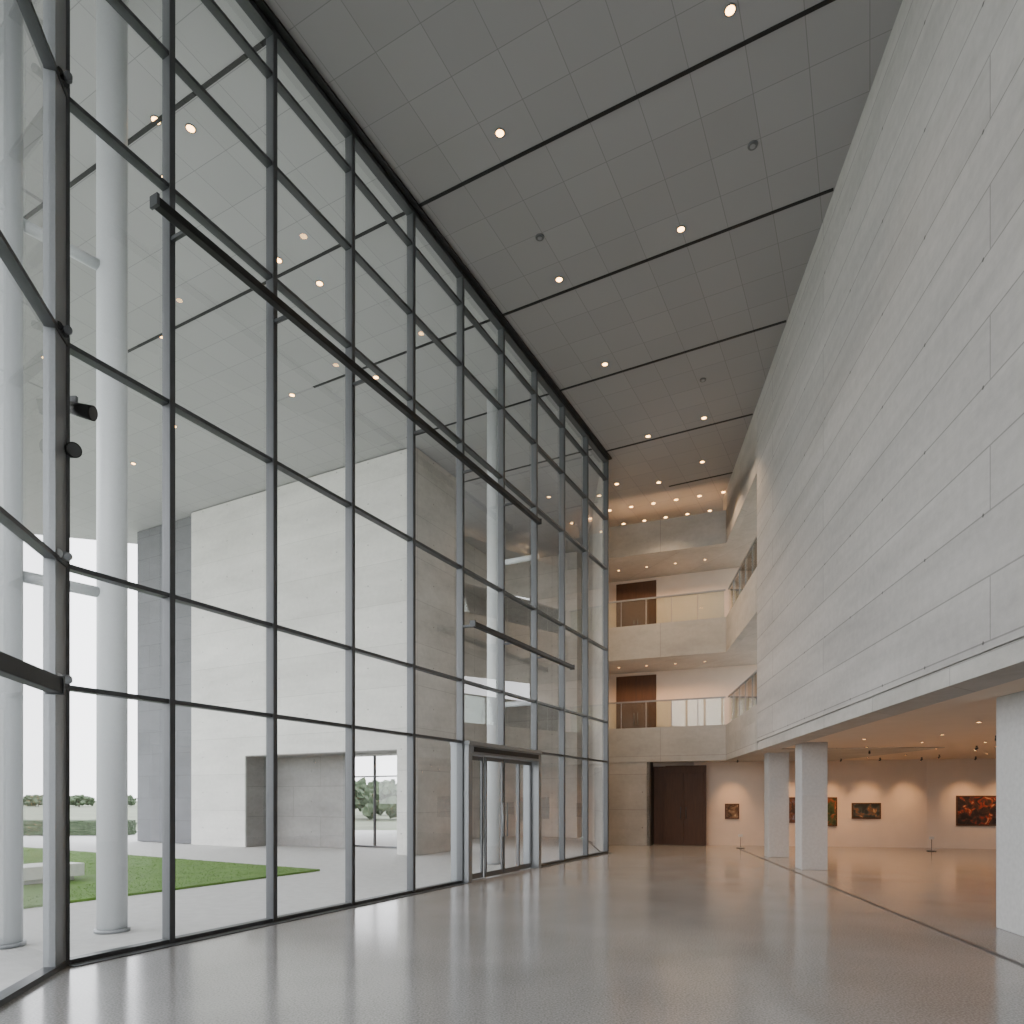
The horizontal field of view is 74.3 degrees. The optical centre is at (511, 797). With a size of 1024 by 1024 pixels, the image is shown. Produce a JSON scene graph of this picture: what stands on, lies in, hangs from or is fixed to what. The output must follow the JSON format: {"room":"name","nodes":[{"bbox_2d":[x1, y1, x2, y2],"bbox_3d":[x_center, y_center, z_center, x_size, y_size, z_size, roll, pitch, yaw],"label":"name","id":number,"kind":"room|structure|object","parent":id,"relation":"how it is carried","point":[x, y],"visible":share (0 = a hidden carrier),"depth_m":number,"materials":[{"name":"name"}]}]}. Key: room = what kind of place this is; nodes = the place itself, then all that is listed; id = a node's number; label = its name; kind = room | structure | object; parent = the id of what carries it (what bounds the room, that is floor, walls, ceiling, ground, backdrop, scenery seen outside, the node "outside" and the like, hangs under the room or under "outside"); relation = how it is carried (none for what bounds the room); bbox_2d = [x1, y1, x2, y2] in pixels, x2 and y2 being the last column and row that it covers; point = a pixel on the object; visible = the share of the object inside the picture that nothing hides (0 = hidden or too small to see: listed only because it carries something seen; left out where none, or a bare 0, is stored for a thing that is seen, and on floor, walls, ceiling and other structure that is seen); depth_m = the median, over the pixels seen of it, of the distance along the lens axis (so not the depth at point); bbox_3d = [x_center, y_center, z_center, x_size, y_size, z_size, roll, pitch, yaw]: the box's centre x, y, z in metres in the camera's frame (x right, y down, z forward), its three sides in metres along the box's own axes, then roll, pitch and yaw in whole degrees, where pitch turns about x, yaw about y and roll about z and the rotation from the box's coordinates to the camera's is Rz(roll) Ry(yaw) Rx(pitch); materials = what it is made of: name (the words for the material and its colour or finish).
{"room":"lobby","nodes":[
{"label":"lobby","id":0,"kind":"room"},
{"bbox_2d":[23,0,902,559],"bbox_3d":[-10.080,-10.100,12.891,37.727,0.400,47.970,0,0,16],"label":"ceiling","id":1,"kind":"structure","parent":0,"point":[430,83],"depth_m":11.73,"materials":[{"name":"grey paint"}]},
{"bbox_2d":[23,38,265,219],"bbox_3d":[-7.346,-9.899,11.025,9.380,0.022,0.057,0,0,28],"label":"trim","id":2,"kind":"structure","parent":1,"relation":"attached to","point":[257,47],"depth_m":9.65,"materials":[{"name":"black metal"}]},
{"bbox_2d":[150,115,161,125],"bbox_3d":[-5.200,-9.895,9.870,0.150,0.010,0.150,0,0,0],"label":"recessed light","id":3,"kind":"object","parent":1,"relation":"in","point":[152,117],"visible":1,"depth_m":9.84,"materials":[{"name":"grey metal"}]},
{"bbox_2d":[185,123,195,133],"bbox_3d":[-4.750,-9.895,9.990,0.150,0.010,0.150,0,0,0],"label":"recessed light","id":4,"kind":"object","parent":1,"relation":"in","point":[190,128],"visible":1,"depth_m":9.99,"materials":[{"name":"grey metal"}]},
{"bbox_2d":[128,212,404,352],"bbox_3d":[-5.303,-9.899,13.282,7.880,0.022,0.057,0,0,28],"label":"trim","id":5,"kind":"structure","parent":1,"relation":"attached to","point":[402,213],"depth_m":12.79,"materials":[{"name":"black metal"}]},
{"bbox_2d":[277,257,282,263],"bbox_3d":[-4.300,-9.895,12.440,0.150,0.010,0.150,0,0,0],"label":"recessed light","id":6,"kind":"object","parent":1,"relation":"in","point":[279,260],"visible":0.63,"depth_m":12.44,"materials":[{"name":"grey metal"}]},
{"bbox_2d":[316,280,323,286],"bbox_3d":[-3.700,-9.895,13.000,0.150,0.010,0.150,0,0,0],"label":"recessed light","id":7,"kind":"object","parent":1,"relation":"in","point":[319,283],"visible":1,"depth_m":13.00,"materials":[{"name":"grey metal"}]},
{"bbox_2d":[313,319,489,387],"bbox_3d":[-2.620,-9.899,15.143,4.880,0.022,0.056,0,0,28],"label":"trim","id":8,"kind":"structure","parent":1,"relation":"attached to","point":[488,320],"depth_m":15.04,"materials":[{"name":"black metal"}]},
{"bbox_2d":[406,394,548,437],"bbox_3d":[-0.998,-9.899,17.565,4.280,0.022,0.056,0,0,28],"label":"trim","id":9,"kind":"structure","parent":1,"relation":"attached to","point":[544,394],"depth_m":17.43,"materials":[{"name":"black metal"}]},
{"bbox_2d":[495,128,504,137],"bbox_3d":[-0.180,-9.895,10.060,0.150,0.010,0.150,0,0,0],"label":"recessed light","id":10,"kind":"object","parent":1,"relation":"in","point":[499,132],"visible":1,"depth_m":10.06,"materials":[{"name":"grey metal"}]},
{"bbox_2d":[464,449,592,482],"bbox_3d":[0.382,-9.899,20.172,4.280,0.022,0.056,0,0,28],"label":"trim","id":11,"kind":"structure","parent":1,"relation":"attached to","point":[588,449],"depth_m":20.10,"materials":[{"name":"black metal"}]},
{"bbox_2d":[535,233,543,240],"bbox_3d":[0.490,-9.887,11.930,0.158,0.025,0.158,0,0,0],"label":"ceiling sensor","id":12,"kind":"object","parent":1,"relation":"attached to","point":[539,237],"visible":1,"depth_m":11.91,"materials":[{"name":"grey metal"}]},
{"bbox_2d":[555,276,562,282],"bbox_3d":[0.900,-9.895,12.900,0.150,0.010,0.150,0,0,0],"label":"recessed light","id":13,"kind":"object","parent":1,"relation":"in","point":[558,279],"visible":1,"depth_m":12.90,"materials":[{"name":"grey metal"}]},
{"bbox_2d":[419,0,835,206],"bbox_3d":[1.546,-9.899,9.655,7.280,0.022,0.058,0,0,28],"label":"trim","id":14,"kind":"structure","parent":1,"relation":"attached to","point":[825,2],"depth_m":9.53,"materials":[{"name":"black metal"}]},
{"bbox_2d":[502,188,833,315],"bbox_3d":[2.456,-9.899,12.455,6.268,0.022,0.056,0,0,28],"label":"trim","id":15,"kind":"structure","parent":1,"relation":"attached to","point":[831,189],"depth_m":12.17,"materials":[{"name":"black metal"}]},
{"bbox_2d":[560,320,785,390],"bbox_3d":[3.366,-9.899,15.255,5.256,0.022,0.056,0,0,28],"label":"trim","id":16,"kind":"structure","parent":1,"relation":"attached to","point":[784,321],"depth_m":15.07,"materials":[{"name":"black metal"}]},
{"bbox_2d":[606,413,752,451],"bbox_3d":[4.385,-9.899,18.392,4.122,0.022,0.056,0,0,28],"label":"trim","id":17,"kind":"structure","parent":1,"relation":"attached to","point":[752,413],"depth_m":18.29,"materials":[{"name":"black metal"}]},
{"bbox_2d":[677,225,684,232],"bbox_3d":[2.940,-9.895,11.760,0.150,0.010,0.150,0,0,0],"label":"recessed light","id":18,"kind":"object","parent":1,"relation":"in","point":[680,229],"visible":1,"depth_m":11.76,"materials":[{"name":"grey metal"}]},
{"bbox_2d":[669,472,732,486],"bbox_3d":[7.326,-9.899,20.230,5.300,0.022,0.056,0,0,28],"label":"trim","id":19,"kind":"structure","parent":1,"relation":"attached to","point":[730,472],"depth_m":20.99,"materials":[{"name":"black metal"}]},
{"bbox_2d":[724,3,735,16],"bbox_3d":[2.740,-9.895,8.490,0.150,0.010,0.150,0,0,0],"label":"recessed light","id":20,"kind":"object","parent":1,"relation":"in","point":[730,9],"visible":1,"depth_m":8.49,"materials":[{"name":"grey metal"}]},
{"bbox_2d":[747,140,757,150],"bbox_3d":[3.650,-9.887,10.250,0.158,0.025,0.158,0,0,0],"label":"ceiling sensor","id":21,"kind":"object","parent":1,"relation":"attached to","point":[752,145],"visible":1,"depth_m":10.23,"materials":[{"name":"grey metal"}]},
{"bbox_2d":[0,840,1023,1023],"bbox_3d":[6.344,1.700,9.650,21.312,0.200,35.700,0,0,0],"label":"floor","id":22,"kind":"structure","parent":0,"point":[655,933],"depth_m":6.91,"materials":[{"name":"stone"}]},
{"bbox_2d":[0,0,68,1006],"bbox_3d":[-4.091,-4.150,5.667,0.140,11.500,1.625,0,0,-14],"label":"window","id":23,"kind":"structure","parent":22,"relation":"on","point":[26,7],"depth_m":5.79,"materials":[{"name":"metal"}]},
{"bbox_2d":[43,0,65,966],"bbox_3d":[-4.275,-4.150,6.327,0.100,11.500,0.270,0,0,-14],"label":"window mullion","id":24,"kind":"structure","parent":22,"relation":"on","point":[54,11],"depth_m":6.21,"materials":[{"name":"metal"}]},
{"bbox_2d":[46,670,72,683],"bbox_3d":[-4.222,-1.120,6.286,0.228,0.121,0.151,0,0,-33],"label":"glass clamp","id":25,"kind":"object","parent":24,"relation":"attached to","point":[68,679],"visible":0.4,"depth_m":6.28,"materials":[{"name":"metal"}]},
{"bbox_2d":[58,66,72,88],"bbox_3d":[-4.222,-6.740,6.286,0.228,0.121,0.151,0,0,-33],"label":"glass clamp","id":26,"kind":"object","parent":24,"relation":"attached to","point":[67,78],"visible":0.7,"depth_m":6.29,"materials":[{"name":"metal"}]},
{"bbox_2d":[58,321,72,337],"bbox_3d":[-4.222,-4.380,6.286,0.228,0.121,0.151,0,0,-33],"label":"glass clamp","id":27,"kind":"object","parent":24,"relation":"attached to","point":[66,330],"visible":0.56,"depth_m":6.28,"materials":[{"name":"metal"}]},
{"bbox_2d":[58,549,72,561],"bbox_3d":[-4.222,-2.270,6.286,0.228,0.121,0.151,0,0,-33],"label":"glass clamp","id":28,"kind":"object","parent":24,"relation":"attached to","point":[66,556],"visible":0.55,"depth_m":6.28,"materials":[{"name":"metal"}]},
{"bbox_2d":[65,442,81,457],"bbox_3d":[-4.338,-3.371,6.583,0.458,0.238,0.139,0,0,40],"label":"spotlight","id":29,"kind":"object","parent":24,"relation":"attached to","point":[72,449],"visible":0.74,"depth_m":6.44,"materials":[{"name":"black metal"}]},
{"bbox_2d":[70,396,97,420],"bbox_3d":[-4.318,-3.821,6.636,0.458,0.238,0.139,0,0,3],"label":"spotlight","id":30,"kind":"object","parent":24,"relation":"attached to","point":[89,412],"visible":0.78,"depth_m":6.59,"materials":[{"name":"black metal"}]},
{"bbox_2d":[66,0,69,963],"bbox_3d":[-4.308,-4.150,6.475,0.130,11.500,0.070,0,0,28],"label":"trim","id":31,"kind":"structure","parent":22,"relation":"on","point":[67,1],"depth_m":6.46,"materials":[{"name":"metal"}]},
{"bbox_2d":[69,0,168,964],"bbox_3d":[-4.037,-4.150,6.954,0.140,11.500,1.046,0,0,28],"label":"window","id":32,"kind":"structure","parent":22,"relation":"on","point":[119,6],"depth_m":6.96,"materials":[{"name":"metal"}]},
{"bbox_2d":[266,28,352,921],"bbox_3d":[-2.766,-4.150,9.354,0.140,11.500,1.495,0,0,28],"label":"window","id":33,"kind":"structure","parent":22,"relation":"on","point":[275,44],"depth_m":8.71,"materials":[{"name":"metal"}]},
{"bbox_2d":[150,0,541,943],"bbox_3d":[-1.686,-4.150,11.038,0.471,11.500,9.140,0,0,28],"label":"window","id":34,"kind":"structure","parent":22,"relation":"on","point":[171,65],"depth_m":7.44,"materials":[{"name":"metal"}]},
{"bbox_2d":[345,130,413,905],"bbox_3d":[-2.064,-4.150,10.679,0.140,11.500,1.515,0,0,28],"label":"window","id":35,"kind":"structure","parent":22,"relation":"on","point":[353,144],"depth_m":10.03,"materials":[{"name":"metal"}]},
{"bbox_2d":[457,273,503,882],"bbox_3d":[-0.612,-4.150,13.423,0.140,11.500,1.605,0,0,28],"label":"window","id":36,"kind":"structure","parent":22,"relation":"on","point":[463,282],"depth_m":12.72,"materials":[{"name":"metal"}]},
{"bbox_2d":[407,209,574,892],"bbox_3d":[-0.113,-4.150,14.012,0.471,11.500,6.212,0,0,28],"label":"window","id":37,"kind":"structure","parent":22,"relation":"on","point":[414,221],"depth_m":11.37,"materials":[{"name":"metal"}]},
{"bbox_2d":[450,740,541,882],"bbox_3d":[-0.243,0.260,14.156,0.445,2.680,3.180,0,0,28],"label":"door","id":38,"kind":"structure","parent":22,"relation":"on","point":[530,759],"depth_m":13.78,"materials":[{"name":"metal"}]},
{"bbox_2d":[498,326,536,744],"bbox_3d":[0.133,-5.468,14.829,0.140,8.865,1.585,0,0,28],"label":"window","id":39,"kind":"structure","parent":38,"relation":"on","point":[504,334],"depth_m":14.13,"materials":[{"name":"metal"}]},
{"bbox_2d":[531,368,563,865],"bbox_3d":[0.874,-4.150,16.229,0.140,11.500,1.595,0,0,28],"label":"window","id":40,"kind":"structure","parent":22,"relation":"on","point":[536,376],"depth_m":15.54,"materials":[{"name":"metal"}]},
{"bbox_2d":[559,403,587,861],"bbox_3d":[1.616,-4.150,17.630,0.140,11.500,1.585,0,0,28],"label":"window","id":41,"kind":"structure","parent":22,"relation":"on","point":[564,410],"depth_m":16.94,"materials":[{"name":"metal"}]},
{"bbox_2d":[736,834,744,847],"bbox_3d":[7.300,1.380,21.600,0.257,0.440,0.257,0,0,0],"label":"stanchion","id":42,"kind":"object","parent":22,"relation":"on","point":[739,835],"visible":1,"depth_m":21.59,"materials":[{"name":"metal"}]},
{"bbox_2d":[764,752,788,857],"bbox_3d":[7.200,0.180,18.400,0.530,2.840,0.530,0,0,9],"label":"concrete column","id":43,"kind":"structure","parent":22,"relation":"on","point":[776,765],"depth_m":18.14,"materials":[{"name":"grey concrete"}]},
{"bbox_2d":[795,742,827,869],"bbox_3d":[6.770,0.180,15.300,0.550,2.840,0.550,0,0,9],"label":"concrete column","id":44,"kind":"structure","parent":22,"relation":"on","point":[811,758],"depth_m":15.04,"materials":[{"name":"grey concrete"}]},
{"bbox_2d":[739,849,1023,967],"bbox_3d":[5.037,1.599,7.500,0.088,0.003,27.312,0,0,9],"label":"trim","id":45,"kind":"structure","parent":22,"relation":"on","point":[847,893],"depth_m":8.67,"materials":[{"name":"grey metal"}]},
{"bbox_2d":[927,837,936,851],"bbox_3d":[12.600,1.380,20.300,0.257,0.440,0.257,0,0,0],"label":"stanchion","id":46,"kind":"object","parent":22,"relation":"on","point":[931,838],"visible":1,"depth_m":20.29,"materials":[{"name":"metal"}]},
{"bbox_2d":[996,691,1023,936],"bbox_3d":[6.220,0.180,8.020,0.580,2.840,0.580,0,0,9],"label":"concrete column","id":47,"kind":"structure","parent":22,"relation":"on","point":[1009,708],"depth_m":8.04,"materials":[{"name":"grey concrete"}]},
{"bbox_2d":[582,523,592,841],"bbox_3d":[3.000,-4.150,27.915,0.200,11.500,9.170,0,0,0],"label":"wall","id":48,"kind":"structure","parent":0,"point":[590,538],"depth_m":24.97,"materials":[{"name":"concrete"}]},
{"bbox_2d":[593,462,602,850],"bbox_3d":[2.772,-4.145,21.587,0.120,11.490,3.493,0,0,2],"label":"wall","id":49,"kind":"structure","parent":0,"point":[597,520],"depth_m":21.02,"materials":[{"name":"concrete"}]},
{"bbox_2d":[68,852,608,966],"bbox_3d":[-0.663,1.595,13.059,0.111,0.010,15.050,0,0,28],"label":"trim","id":50,"kind":"structure","parent":49,"relation":"attached to","point":[430,890],"depth_m":8.30,"materials":[{"name":"metal"}]},
{"bbox_2d":[253,0,611,459],"bbox_3d":[-0.658,-9.880,13.057,0.100,0.040,15.050,0,0,28],"label":"trim","id":51,"kind":"structure","parent":49,"relation":"attached to","point":[262,5],"depth_m":10.88,"materials":[{"name":"black metal"}]},
{"bbox_2d":[583,434,608,856],"bbox_3d":[2.374,-4.150,19.061,0.140,11.500,1.664,0,0,28],"label":"window","id":52,"kind":"structure","parent":49,"relation":"in","point":[587,440],"depth_m":18.90,"materials":[{"name":"metal"}]},
{"bbox_2d":[609,762,650,845],"bbox_3d":[3.805,0.190,23.103,1.850,2.820,0.250,0,0,22],"label":"wall","id":53,"kind":"structure","parent":0,"point":[628,811],"depth_m":22.90,"materials":[{"name":"concrete"}]},
{"bbox_2d":[647,762,653,844],"bbox_3d":[4.757,0.190,23.127,0.100,2.820,1.000,0,0,22],"label":"wall","id":54,"kind":"structure","parent":0,"point":[651,763],"depth_m":22.93,"materials":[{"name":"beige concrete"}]},
{"bbox_2d":[609,617,725,661],"bbox_3d":[4.921,-5.255,22.609,4.288,1.130,0.201,0,0,22],"label":"wall","id":55,"kind":"structure","parent":0,"point":[700,636],"depth_m":22.41,"materials":[{"name":"concrete"}]},
{"bbox_2d":[609,589,725,626],"bbox_3d":[4.921,-6.280,22.609,4.248,0.920,0.051,0,0,22],"label":"glass railing","id":56,"kind":"object","parent":55,"relation":"on","point":[697,593],"visible":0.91,"depth_m":22.44,"materials":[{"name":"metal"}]},
{"bbox_2d":[609,725,725,762],"bbox_3d":[4.921,-1.785,22.609,4.288,1.150,0.201,0,0,22],"label":"wall","id":57,"kind":"structure","parent":0,"point":[703,742],"depth_m":22.41,"materials":[{"name":"concrete"}]},
{"bbox_2d":[609,696,725,728],"bbox_3d":[4.921,-2.820,22.609,4.248,0.920,0.051,0,0,22],"label":"glass railing","id":58,"kind":"object","parent":57,"relation":"on","point":[671,700],"visible":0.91,"depth_m":22.44,"materials":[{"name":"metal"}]},
{"bbox_2d":[609,510,725,560],"bbox_3d":[4.921,-8.725,22.609,4.288,1.070,0.201,0,0,22],"label":"wall","id":59,"kind":"structure","parent":0,"point":[704,530],"depth_m":22.41,"materials":[{"name":"concrete"}]},
{"bbox_2d":[582,461,756,594],"bbox_3d":[6.700,-8.350,23.700,7.600,0.300,14.600,0,0,0],"label":"floor","id":60,"kind":"structure","parent":0,"point":[731,555],"depth_m":23.24,"materials":[{"name":"paint"}]},
{"bbox_2d":[589,584,756,674],"bbox_3d":[6.700,-5.050,23.700,7.600,0.700,14.600,0,0,0],"label":"floor","id":61,"kind":"structure","parent":0,"point":[745,653],"depth_m":22.78,"materials":[{"name":"paint"}]},
{"bbox_2d":[653,762,693,766],"bbox_3d":[5.743,-1.150,23.215,1.803,0.140,0.100,0,0,2],"label":"wall","id":62,"kind":"structure","parent":0,"point":[655,764],"depth_m":23.17,"materials":[{"name":"concrete"}]},
{"bbox_2d":[654,765,705,845],"bbox_3d":[5.696,0.250,22.984,1.750,2.700,0.154,0,0,23],"label":"door","id":63,"kind":"structure","parent":62,"relation":"in","point":[679,791],"depth_m":22.96,"materials":[{"name":"brown wood"}]},
{"bbox_2d":[609,567,756,728],"bbox_3d":[6.737,-5.070,24.657,8.183,6.260,0.201,0,0,22],"label":"wall","id":64,"kind":"structure","parent":0,"point":[715,681],"depth_m":24.63,"materials":[{"name":"white paint"}]},
{"bbox_2d":[616,674,655,728],"bbox_3d":[4.646,-3.260,25.328,1.500,2.640,0.102,0,0,22],"label":"door","id":65,"kind":"structure","parent":64,"relation":"in","point":[642,687],"depth_m":25.32,"materials":[{"name":"brown wood"}]},
{"bbox_2d":[616,580,655,626],"bbox_3d":[4.646,-6.740,25.328,1.500,2.680,0.102,0,0,22],"label":"door","id":66,"kind":"structure","parent":64,"relation":"in","point":[640,612],"depth_m":25.32,"materials":[{"name":"brown wood"}]},
{"bbox_2d":[726,431,756,542],"bbox_3d":[6.619,-8.725,19.345,0.200,1.070,4.815,0,0,9],"label":"wall","id":67,"kind":"structure","parent":0,"point":[753,488],"depth_m":18.78,"materials":[{"name":"paint"}]},
{"bbox_2d":[726,567,756,651],"bbox_3d":[6.619,-5.255,19.345,0.200,1.130,4.815,0,0,9],"label":"wall","id":68,"kind":"structure","parent":0,"point":[752,581],"depth_m":19.08,"materials":[{"name":"concrete"}]},
{"bbox_2d":[728,535,756,610],"bbox_3d":[6.601,-6.280,19.358,0.051,0.920,4.755,0,0,9],"label":"glass railing","id":69,"kind":"object","parent":68,"relation":"on","point":[748,565],"visible":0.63,"depth_m":19.17,"materials":[{"name":"glass"}]},
{"bbox_2d":[726,704,762,759],"bbox_3d":[6.619,-1.785,19.345,0.200,1.150,4.815,0,0,9],"label":"wall","id":70,"kind":"structure","parent":0,"point":[748,717],"depth_m":18.87,"materials":[{"name":"concrete"}]},
{"bbox_2d":[728,670,756,721],"bbox_3d":[6.601,-2.820,19.358,0.051,0.920,4.755,0,0,9],"label":"glass railing","id":71,"kind":"object","parent":70,"relation":"on","point":[743,698],"visible":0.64,"depth_m":19.17,"materials":[{"name":"glass"}]},
{"bbox_2d":[758,637,1023,749],"bbox_3d":[4.508,-1.310,4.462,0.490,0.220,25.288,0,0,9],"label":"beam","id":72,"kind":"structure","parent":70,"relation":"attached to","point":[1003,664],"depth_m":8.08,"materials":[{"name":"concrete"}]},
{"bbox_2d":[582,721,944,766],"bbox_3d":[6.700,-1.580,23.700,7.600,0.720,14.600,0,0,0],"label":"floor","id":73,"kind":"structure","parent":0,"point":[743,741],"depth_m":18.54,"materials":[{"name":"concrete"}]},
{"bbox_2d":[694,759,926,847],"bbox_3d":[9.803,0.180,22.503,7.249,2.840,0.201,0,0,10],"label":"wall","id":74,"kind":"structure","parent":0,"point":[900,786],"depth_m":22.17,"materials":[{"name":"white paint"}]},
{"bbox_2d":[725,804,738,818],"bbox_3d":[7.425,0.450,22.811,0.460,0.520,0.045,0,0,10],"label":"painting","id":75,"kind":"object","parent":74,"relation":"attached to","point":[731,810],"visible":1,"depth_m":22.80,"materials":[{"name":"brown paint"}]},
{"bbox_2d":[789,797,794,822],"bbox_3d":[9.254,0.400,22.475,0.450,0.850,0.045,0,0,10],"label":"painting","id":76,"kind":"object","parent":74,"relation":"attached to","point":[791,799],"visible":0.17,"depth_m":22.45,"materials":[{"name":"brown paint"}]},
{"bbox_2d":[828,797,836,825],"bbox_3d":[10.454,0.450,22.254,0.460,0.950,0.045,0,0,10],"label":"painting","id":77,"kind":"object","parent":74,"relation":"attached to","point":[832,801],"visible":0.59,"depth_m":22.23,"materials":[{"name":"multicoloured paint"}]},
{"bbox_2d":[852,803,880,818],"bbox_3d":[11.556,0.420,22.052,0.880,0.520,0.045,0,0,10],"label":"painting","id":78,"kind":"object","parent":74,"relation":"attached to","point":[859,810],"visible":1,"depth_m":22.04,"materials":[{"name":"brown paint"}]},
{"bbox_2d":[723,0,1023,740],"bbox_3d":[4.885,-5.660,7.133,0.451,8.480,30.683,0,0,9],"label":"wall","id":79,"kind":"structure","parent":0,"point":[890,405],"depth_m":8.28,"materials":[{"name":"stone"}]},
{"bbox_2d":[787,678,1023,759],"bbox_3d":[9.929,-1.320,8.250,14.142,0.160,32.500,0,0,0],"label":"ceiling","id":80,"kind":"structure","parent":0,"point":[956,718],"depth_m":12.42,"materials":[{"name":"paint"}]},
{"bbox_2d":[927,758,995,848],"bbox_3d":[15.109,0.180,21.219,3.670,2.840,0.200,0,0,20],"label":"wall","id":81,"kind":"structure","parent":0,"point":[947,779],"depth_m":21.48,"materials":[{"name":"white paint"}]},
{"bbox_2d":[956,796,995,825],"bbox_3d":[14.751,0.400,21.213,1.400,0.950,0.045,0,0,20],"label":"painting","id":82,"kind":"object","parent":81,"relation":"attached to","point":[970,810],"visible":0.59,"depth_m":21.25,"materials":[{"name":"brown paint"}]},
{"label":"outside","id":83,"kind":"structure","parent":0,"visible":0},
{"bbox_2d":[23,801,582,839],"bbox_3d":[0.000,2.025,220.000,600.000,0.350,560.000,0,0,0],"label":"ground","id":84,"kind":"structure","parent":83,"point":[85,812],"depth_m":67.60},
{"bbox_2d":[23,794,42,806],"bbox_3d":[-97.114,0.697,137.917,5.715,2.876,5.590,0,0,18],"label":"tree","id":85,"kind":"object","parent":84,"relation":"on","point":[33,800],"visible":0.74,"depth_m":136.65,"materials":[{"name":"green plant"}]},
{"bbox_2d":[70,794,94,806],"bbox_3d":[-88.471,0.697,137.904,5.590,2.876,5.715,0,0,11],"label":"tree","id":86,"kind":"object","parent":84,"relation":"on","point":[74,799],"visible":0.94,"depth_m":137.66,"materials":[{"name":"green plant"}]},
{"bbox_2d":[128,795,136,805],"bbox_3d":[-79.631,0.697,138.115,5.590,2.876,5.715,0,0,-41],"label":"tree","id":87,"kind":"object","parent":84,"relation":"on","point":[131,800],"visible":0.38,"depth_m":137.86,"materials":[{"name":"green plant"}]},
{"bbox_2d":[355,777,372,811],"bbox_3d":[-14.739,0.151,60.010,6.066,4.239,5.994,0,0,39],"label":"tree","id":88,"kind":"object","parent":84,"relation":"on","point":[362,791],"visible":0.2,"depth_m":58.46,"materials":[{"name":"green plant"}]},
{"bbox_2d":[361,779,396,819],"bbox_3d":[-9.388,0.335,56.880,6.464,3.870,6.445,0,0,-8],"label":"tree","id":89,"kind":"object","parent":84,"relation":"on","point":[386,797],"visible":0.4,"depth_m":55.67,"materials":[{"name":"green plant"}]},
{"bbox_2d":[367,780,396,811],"bbox_3d":[-13.327,0.151,72.056,5.994,4.239,6.066,0,0,-31],"label":"tree","id":90,"kind":"object","parent":84,"relation":"on","point":[384,783],"visible":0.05,"depth_m":71.48,"materials":[{"name":"green plant"}]},
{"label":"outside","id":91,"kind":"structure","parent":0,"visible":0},
{"bbox_2d":[0,830,598,990],"bbox_3d":[-4.500,1.730,11.000,43.000,0.220,46.000,0,0,0],"label":"paving","id":92,"kind":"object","parent":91,"point":[378,871],"visible":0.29,"depth_m":12.24,"materials":[{"name":"grey concrete"}]},
{"bbox_2d":[0,0,26,948],"bbox_3d":[-5.520,-4.138,7.380,0.360,11.505,0.360,0,0,28],"label":"steel column","id":93,"kind":"structure","parent":92,"relation":"on","point":[11,18],"depth_m":7.28,"materials":[{"name":"white metal"}]},
{"bbox_2d":[23,820,42,835],"bbox_3d":[-21.301,1.291,29.501,2.998,0.657,0.998,0,0,0],"label":"hedge","id":94,"kind":"object","parent":92,"relation":"on","point":[30,827],"visible":0.33,"depth_m":29.05,"materials":[{"name":"green plant"}]},
{"bbox_2d":[23,0,130,933],"bbox_3d":[-5.044,-4.138,7.891,0.389,11.505,1.116,0,0,32],"label":"steel column","id":95,"kind":"structure","parent":92,"relation":"on","point":[110,263],"depth_m":8.05,"materials":[{"name":"white metal"}]},
{"bbox_2d":[70,820,136,835],"bbox_3d":[-18.100,1.290,29.500,2.999,0.660,0.999,0,0,0],"label":"hedge","id":96,"kind":"object","parent":92,"relation":"on","point":[77,827],"visible":0.37,"depth_m":29.06,"materials":[{"name":"green plant"}]},
{"bbox_2d":[137,516,190,843],"bbox_3d":[-11.954,-4.140,25.323,3.290,11.480,2.200,0,0,28],"label":"wall","id":97,"kind":"structure","parent":92,"relation":"on","point":[149,541],"depth_m":24.57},
{"bbox_2d":[23,847,319,908],"bbox_3d":[-10.385,1.591,15.895,12.250,0.058,12.609,0,0,0],"label":"lawn","id":98,"kind":"structure","parent":92,"relation":"on","point":[144,872],"depth_m":14.14,"materials":[{"name":"green plant"}]},
{"bbox_2d":[23,862,83,884],"bbox_3d":[-9.400,1.419,11.900,0.800,0.320,3.200,0,0,28],"label":"stone bench","id":99,"kind":"object","parent":98,"relation":"on","point":[32,872],"visible":0.5,"depth_m":12.44,"materials":[{"name":"concrete"}]},
{"bbox_2d":[191,448,456,854],"bbox_3d":[-6.396,-4.125,22.154,9.480,11.480,2.200,0,0,28],"label":"concrete building","id":100,"kind":"structure","parent":92,"relation":"on","point":[228,540],"depth_m":20.79,"materials":[{"name":"grey concrete"}]},
{"bbox_2d":[487,389,538,864],"bbox_3d":[-0.002,-4.138,16.279,1.395,11.505,0.390,0,0,28],"label":"steel column","id":101,"kind":"structure","parent":92,"relation":"on","point":[493,768],"depth_m":16.36,"materials":[{"name":"white metal"}]},
{"bbox_2d":[464,541,581,838],"bbox_3d":[-0.102,-4.140,26.119,3.900,11.480,5.200,0,0,28],"label":"concrete wing","id":102,"kind":"object","parent":92,"relation":"on","point":[518,575],"visible":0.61,"depth_m":27.48},
{"bbox_3d":[-3.702,-4.150,4.094,0.140,11.500,1.625,0,0,-14],"label":"window","id":103,"kind":"structure","parent":0,"visible":0},
{"bbox_2d":[0,651,64,694],"bbox_3d":[-3.748,-0.970,5.084,0.140,0.160,1.530,0,0,-14],"label":"blind rail","id":104,"kind":"object","parent":103,"relation":"attached to","point":[12,668],"visible":1,"depth_m":5.26,"materials":[{"name":"black metal"}]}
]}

